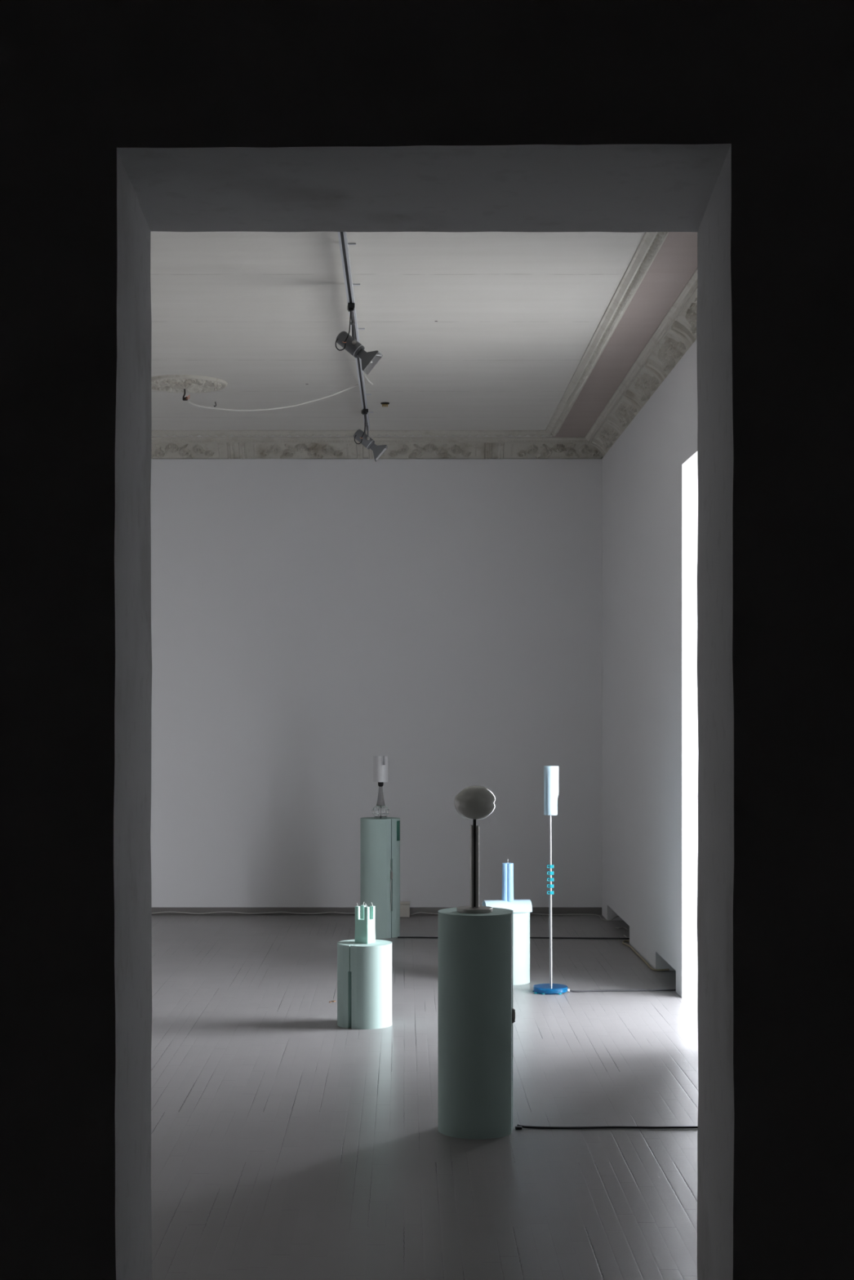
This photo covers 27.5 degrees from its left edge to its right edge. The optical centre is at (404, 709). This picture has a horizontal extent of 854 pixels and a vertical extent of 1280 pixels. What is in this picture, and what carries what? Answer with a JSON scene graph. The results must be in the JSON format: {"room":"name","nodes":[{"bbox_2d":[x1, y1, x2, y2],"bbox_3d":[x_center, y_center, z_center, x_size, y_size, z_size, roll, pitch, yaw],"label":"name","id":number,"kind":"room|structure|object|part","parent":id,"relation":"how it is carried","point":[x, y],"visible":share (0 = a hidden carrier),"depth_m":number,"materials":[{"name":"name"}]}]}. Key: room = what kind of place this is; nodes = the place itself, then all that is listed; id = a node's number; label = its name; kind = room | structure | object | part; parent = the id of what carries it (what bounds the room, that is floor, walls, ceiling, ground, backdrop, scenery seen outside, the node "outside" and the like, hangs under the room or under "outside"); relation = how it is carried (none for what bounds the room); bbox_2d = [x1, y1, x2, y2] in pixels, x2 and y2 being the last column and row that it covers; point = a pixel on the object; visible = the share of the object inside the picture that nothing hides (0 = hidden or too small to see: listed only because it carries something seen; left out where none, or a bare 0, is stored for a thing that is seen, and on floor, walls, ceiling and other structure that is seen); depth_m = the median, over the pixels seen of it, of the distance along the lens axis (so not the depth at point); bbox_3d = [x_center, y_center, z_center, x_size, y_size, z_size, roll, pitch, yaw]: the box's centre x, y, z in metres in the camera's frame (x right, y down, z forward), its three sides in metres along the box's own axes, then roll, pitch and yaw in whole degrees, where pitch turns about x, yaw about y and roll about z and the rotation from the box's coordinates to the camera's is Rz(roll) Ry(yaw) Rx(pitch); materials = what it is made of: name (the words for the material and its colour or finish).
{"room":"museum","nodes":[
{"label":"museum","id":0,"kind":"room"},
{"bbox_2d":[150,456,602,907],"bbox_3d":[-1.400,-0.250,13.680,6.000,3.700,0.200,0,0,0],"label":"wall","id":1,"kind":"structure","parent":0,"point":[313,620],"depth_m":13.58,"materials":[{"name":"white paint"}]},
{"bbox_2d":[151,436,589,442],"bbox_3d":[-1.479,-2.082,13.457,5.842,0.036,0.049,0,0,0],"label":"trim","id":2,"kind":"structure","parent":1,"relation":"attached to","point":[154,439],"depth_m":13.45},
{"bbox_2d":[151,442,601,458],"bbox_3d":[-1.430,-2.009,13.533,5.940,0.118,0.119,0,0,0],"label":"trim","id":3,"kind":"structure","parent":1,"relation":"attached to","point":[159,450],"depth_m":13.54,"materials":[{"name":"beige paint"}]},
{"bbox_2d":[151,907,601,915],"bbox_3d":[-1.430,1.571,13.571,5.940,0.058,0.018,0,0,0],"label":"baseboard","id":4,"kind":"structure","parent":1,"relation":"attached to","point":[597,911],"depth_m":13.56,"materials":[{"name":"grey"}]},
{"bbox_2d":[150,231,697,436],"bbox_3d":[-1.130,-2.200,8.910,6.940,0.200,9.740,0,0,0],"label":"ceiling","id":5,"kind":"structure","parent":0,"point":[471,331],"depth_m":9.51,"materials":[{"name":"white paint"}]},
{"bbox_2d":[151,374,227,393],"bbox_3d":[-1.407,-2.079,11.200,0.540,0.042,0.540,0,0,0],"label":"ceiling rose","id":6,"kind":"object","parent":5,"relation":"attached to","point":[193,384],"visible":0.94,"depth_m":11.15,"materials":[{"name":"beige paint"}]},
{"bbox_2d":[182,388,189,400],"bbox_3d":[-1.399,-2.025,11.197,0.051,0.082,0.026,0,0,0],"label":"ceiling hook","id":7,"kind":"object","parent":6,"relation":"hanging from","point":[185,398],"visible":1,"depth_m":11.20,"materials":[{"name":"grey metal"}]},
{"bbox_2d":[188,384,358,411],"bbox_3d":[-0.837,-1.983,11.113,1.105,0.153,0.022,0,0,8],"label":"cable","id":8,"kind":"object","parent":5,"relation":"hanging from","point":[349,388],"visible":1,"depth_m":11.11,"materials":[{"name":"white plastic"}]},
{"bbox_2d":[151,430,555,436],"bbox_3d":[-1.619,-2.081,13.152,5.562,0.038,0.100,0,0,0],"label":"trim","id":9,"kind":"structure","parent":5,"relation":"attached to","point":[154,433],"depth_m":13.12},
{"bbox_2d":[337,231,373,431],"bbox_3d":[-0.248,-2.050,8.450,0.062,0.100,8.100,0,0,0],"label":"track","id":10,"kind":"object","parent":5,"relation":"attached to","point":[342,236],"visible":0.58,"depth_m":8.50,"materials":[{"name":"silver metal"}]},
{"bbox_2d":[335,302,382,374],"bbox_3d":[-0.224,-1.829,8.594,0.227,0.341,0.116,0,0,8],"label":"spotlight","id":11,"kind":"object","parent":10,"relation":"hanging from","point":[369,359],"visible":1,"depth_m":8.57,"materials":[{"name":"black plastic"}]},
{"bbox_2d":[356,348,382,374],"bbox_3d":[-0.172,-1.716,8.584,0.117,0.117,0.106,0,0,11],"label":"hood","id":12,"kind":"object","parent":11,"relation":"attached to","point":[369,359],"depth_m":8.57,"materials":[{"name":"white"}]},
{"bbox_2d":[353,408,387,462],"bbox_3d":[-0.223,-1.829,11.620,0.227,0.341,0.116,0,0,-1],"label":"spotlight","id":13,"kind":"object","parent":10,"relation":"hanging from","point":[361,436],"visible":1,"depth_m":11.59,"materials":[{"name":"black plastic"}]},
{"bbox_2d":[369,443,387,462],"bbox_3d":[-0.170,-1.716,11.617,0.119,0.116,0.108,0,0,0],"label":"hood","id":14,"kind":"object","parent":13,"relation":"attached to","point":[378,451],"depth_m":11.59,"materials":[{"name":"white"}]},
{"bbox_2d":[363,372,373,384],"bbox_3d":[-0.231,-2.090,11.026,0.020,0.016,0.354,0,0,8],"label":"cable","id":15,"kind":"object","parent":5,"relation":"attached to","point":[365,375],"visible":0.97,"depth_m":11.01,"materials":[{"name":"white plastic"}]},
{"bbox_2d":[380,402,389,406],"bbox_3d":[-0.131,-2.087,11.936,0.060,0.026,0.060,0,0,0],"label":"junction box","id":16,"kind":"object","parent":5,"relation":"attached to","point":[382,403],"visible":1,"depth_m":11.92,"materials":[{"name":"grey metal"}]},
{"bbox_2d":[545,231,669,436],"bbox_3d":[1.112,-2.081,8.631,0.100,0.038,9.142,0,0,0],"label":"trim","id":17,"kind":"structure","parent":5,"relation":"attached to","point":[651,242],"depth_m":9.28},
{"bbox_2d":[151,915,697,1279],"bbox_3d":[-1.830,1.700,5.390,8.340,0.200,16.780,0,0,0],"label":"floor","id":18,"kind":"structure","parent":0,"point":[288,1142],"depth_m":6.83,"materials":[{"name":"grey paint"}]},
{"bbox_2d":[151,911,355,914],"bbox_3d":[-2.175,1.582,13.547,4.250,0.020,0.014,0,0,0],"label":"cable","id":19,"kind":"object","parent":18,"relation":"on","point":[158,912],"visible":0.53,"depth_m":13.54,"materials":[{"name":"grey plastic"}]},
{"bbox_2d":[337,939,391,1029],"bbox_3d":[-0.199,1.393,8.853,0.278,0.415,0.272,0,0,33],"label":"pedestal","id":20,"kind":"object","parent":18,"relation":"on","point":[364,971],"visible":0.98,"depth_m":8.74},
{"bbox_2d":[354,902,375,943],"bbox_3d":[-0.199,1.083,8.852,0.080,0.204,0.080,0,0,30],"label":"sculpture","id":21,"kind":"object","parent":20,"relation":"on","point":[365,931],"visible":1,"depth_m":8.83,"materials":[{"name":"white ceramic"}]},
{"bbox_2d":[360,817,399,938],"bbox_3d":[-0.167,1.184,12.298,0.279,0.832,0.284,0,0,-37],"label":"pedestal","id":22,"kind":"object","parent":18,"relation":"on","point":[380,838],"visible":0.94,"depth_m":12.19,"materials":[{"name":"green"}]},
{"bbox_2d":[372,755,389,818],"bbox_3d":[-0.165,0.548,12.280,0.125,0.440,0.125,0,0,0],"label":"table lamp","id":23,"kind":"object","parent":22,"relation":"on","point":[380,811],"visible":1,"depth_m":12.25,"materials":[{"name":"clear glass"}]},
{"bbox_2d":[377,782,383,786],"bbox_3d":[-0.165,0.528,12.280,0.039,0.032,0.039,0,0,0],"label":"socket","id":24,"kind":"object","parent":23,"relation":"attached to","point":[380,784],"depth_m":12.27,"materials":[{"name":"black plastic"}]},
{"bbox_3d":[-0.152,0.419,12.280,0.080,0.183,0.080,0,0,0],"label":"lamp shade","id":25,"kind":"part","parent":23,"relation":"part of","materials":[{"name":"white glass"}]},
{"bbox_2d":[400,901,409,917],"bbox_3d":[-0.024,1.544,13.460,0.139,0.112,0.106,0,0,0],"label":"box","id":26,"kind":"object","parent":18,"relation":"on","point":[404,905],"visible":0.54,"depth_m":13.41,"materials":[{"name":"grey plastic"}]},
{"bbox_3d":[-0.024,1.495,13.460,0.139,0.014,0.106,0,0,0],"label":"lid","id":27,"kind":"part","parent":26,"relation":"part of","materials":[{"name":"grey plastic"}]},
{"bbox_2d":[438,907,515,1139],"bbox_3d":[0.276,1.184,6.630,0.294,0.832,0.289,0,0,8],"label":"pedestal","id":28,"kind":"object","parent":18,"relation":"on","point":[477,1013],"visible":0.98,"depth_m":6.50,"materials":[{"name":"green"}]},
{"bbox_2d":[453,785,495,913],"bbox_3d":[0.269,0.528,6.620,0.159,0.479,0.138,0,0,0],"label":"table lamp","id":29,"kind":"object","parent":28,"relation":"on","point":[473,802],"visible":1,"depth_m":6.59,"materials":[{"name":"silver metal"}]},
{"bbox_3d":[0.268,0.583,6.620,0.012,0.334,0.012,0,0,0],"label":"stem","id":30,"kind":"part","parent":29,"relation":"part of","materials":[{"name":"black plastic"}]},
{"bbox_3d":[0.268,0.760,6.620,0.136,0.015,0.136,0,0,0],"label":"plate","id":31,"kind":"part","parent":29,"relation":"part of","materials":[{"name":"silver metal"}]},
{"bbox_3d":[0.269,0.353,6.620,0.159,0.128,0.138,0,0,0],"label":"lamp shade","id":32,"kind":"part","parent":29,"relation":"part of","materials":[{"name":"grey glass"}]},
{"bbox_2d":[511,1008,515,1023],"bbox_3d":[0.411,1.162,6.611,0.022,0.056,0.018,0,0,0],"label":"dimmer switch","id":33,"kind":"object","parent":28,"relation":"attached to","point":[513,1010],"depth_m":6.60,"materials":[{"name":"black plastic"}]},
{"bbox_2d":[397,936,629,939],"bbox_3d":[0.798,1.595,12.159,1.687,0.010,0.034,0,0,2],"label":"cable","id":34,"kind":"object","parent":18,"relation":"on","point":[399,936],"visible":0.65,"depth_m":12.15,"materials":[{"name":"grey plastic"}]},
{"bbox_2d":[410,911,618,921],"bbox_3d":[0.905,1.567,13.454,1.674,0.062,0.373,0,0,13],"label":"cable","id":35,"kind":"object","parent":18,"relation":"on","point":[418,912],"visible":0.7,"depth_m":13.51,"materials":[{"name":"grey plastic"}]},
{"bbox_2d":[515,1125,521,1129],"bbox_3d":[0.436,1.594,6.640,0.026,0.010,0.020,0,0,0],"label":"plug","id":36,"kind":"object","parent":18,"relation":"on","point":[517,1127],"visible":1,"depth_m":6.63,"materials":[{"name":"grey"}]},
{"bbox_2d":[512,911,529,985],"bbox_3d":[0.597,1.393,10.237,0.280,0.415,0.274,0,0,30],"label":"pedestal","id":37,"kind":"object","parent":18,"relation":"on","point":[521,921],"visible":0.36,"depth_m":10.13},
{"bbox_2d":[481,859,532,912],"bbox_3d":[0.603,1.032,10.225,0.274,0.305,0.130,0,0,-10],"label":"table lamp","id":38,"kind":"object","parent":37,"relation":"on","point":[507,901],"visible":0.96,"depth_m":10.20,"materials":[{"name":"blue ceramic"}]},
{"bbox_2d":[532,765,569,995],"bbox_3d":[0.833,0.960,9.861,0.209,1.280,0.198,0,0,0],"label":"floor lamp","id":39,"kind":"object","parent":18,"relation":"on","point":[550,773],"visible":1,"depth_m":9.84,"materials":[{"name":"blue plastic"}]},
{"bbox_3d":[0.833,0.459,9.860,0.085,0.277,0.085,0,0,0],"label":"lamp shade","id":40,"kind":"part","parent":39,"relation":"part of","materials":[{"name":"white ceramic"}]},
{"bbox_2d":[516,1124,697,1128],"bbox_3d":[0.966,1.593,6.650,1.069,0.014,0.029,0,0,0],"label":"cable","id":41,"kind":"object","parent":18,"relation":"on","point":[522,1126],"visible":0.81,"depth_m":6.64,"materials":[{"name":"grey plastic"}]},
{"bbox_2d":[569,989,675,992],"bbox_3d":[1.318,1.592,9.893,0.780,0.016,0.049,0,0,-8],"label":"cable","id":42,"kind":"object","parent":18,"relation":"on","point":[627,989],"visible":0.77,"depth_m":9.88,"materials":[{"name":"grey plastic"}]},
{"bbox_2d":[622,940,669,971],"bbox_3d":[1.554,1.593,11.317,0.118,0.011,1.357,0,0,-1],"label":"cable","id":43,"kind":"object","parent":18,"relation":"on","point":[623,943],"visible":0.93,"depth_m":11.08,"materials":[{"name":"beige plastic"}]},
{"bbox_2d":[0,0,853,1279],"bbox_3d":[-1.000,-0.550,3.451,10.000,4.300,0.003,0,0,0],"label":"wall","id":44,"kind":"structure","parent":0,"point":[82,81],"depth_m":3.45,"materials":[{"name":"black paint"}]},
{"bbox_2d":[113,143,733,1279],"bbox_3d":[0.047,0.240,3.756,1.276,2.722,0.607,0,0,0],"label":"doorway","id":45,"kind":"structure","parent":44,"relation":"in","point":[607,188],"depth_m":3.73,"materials":[{"name":"white paint"}]},
{"bbox_2d":[601,339,697,998],"bbox_3d":[1.900,-0.250,8.920,0.720,3.700,9.720,0,0,0],"label":"wall","id":46,"kind":"structure","parent":0,"point":[650,473],"depth_m":10.69,"materials":[{"name":"white paint"}]},
{"bbox_2d":[584,268,697,442],"bbox_3d":[1.417,-2.082,8.771,0.049,0.036,9.422,0,0,0],"label":"trim","id":47,"kind":"structure","parent":46,"relation":"attached to","point":[690,289],"depth_m":10.09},
{"bbox_2d":[590,290,697,457],"bbox_3d":[1.493,-2.009,8.820,0.119,0.118,9.520,0,0,0],"label":"trim","id":48,"kind":"structure","parent":46,"relation":"attached to","point":[682,335],"depth_m":10.53,"materials":[{"name":"beige paint"}]}
]}

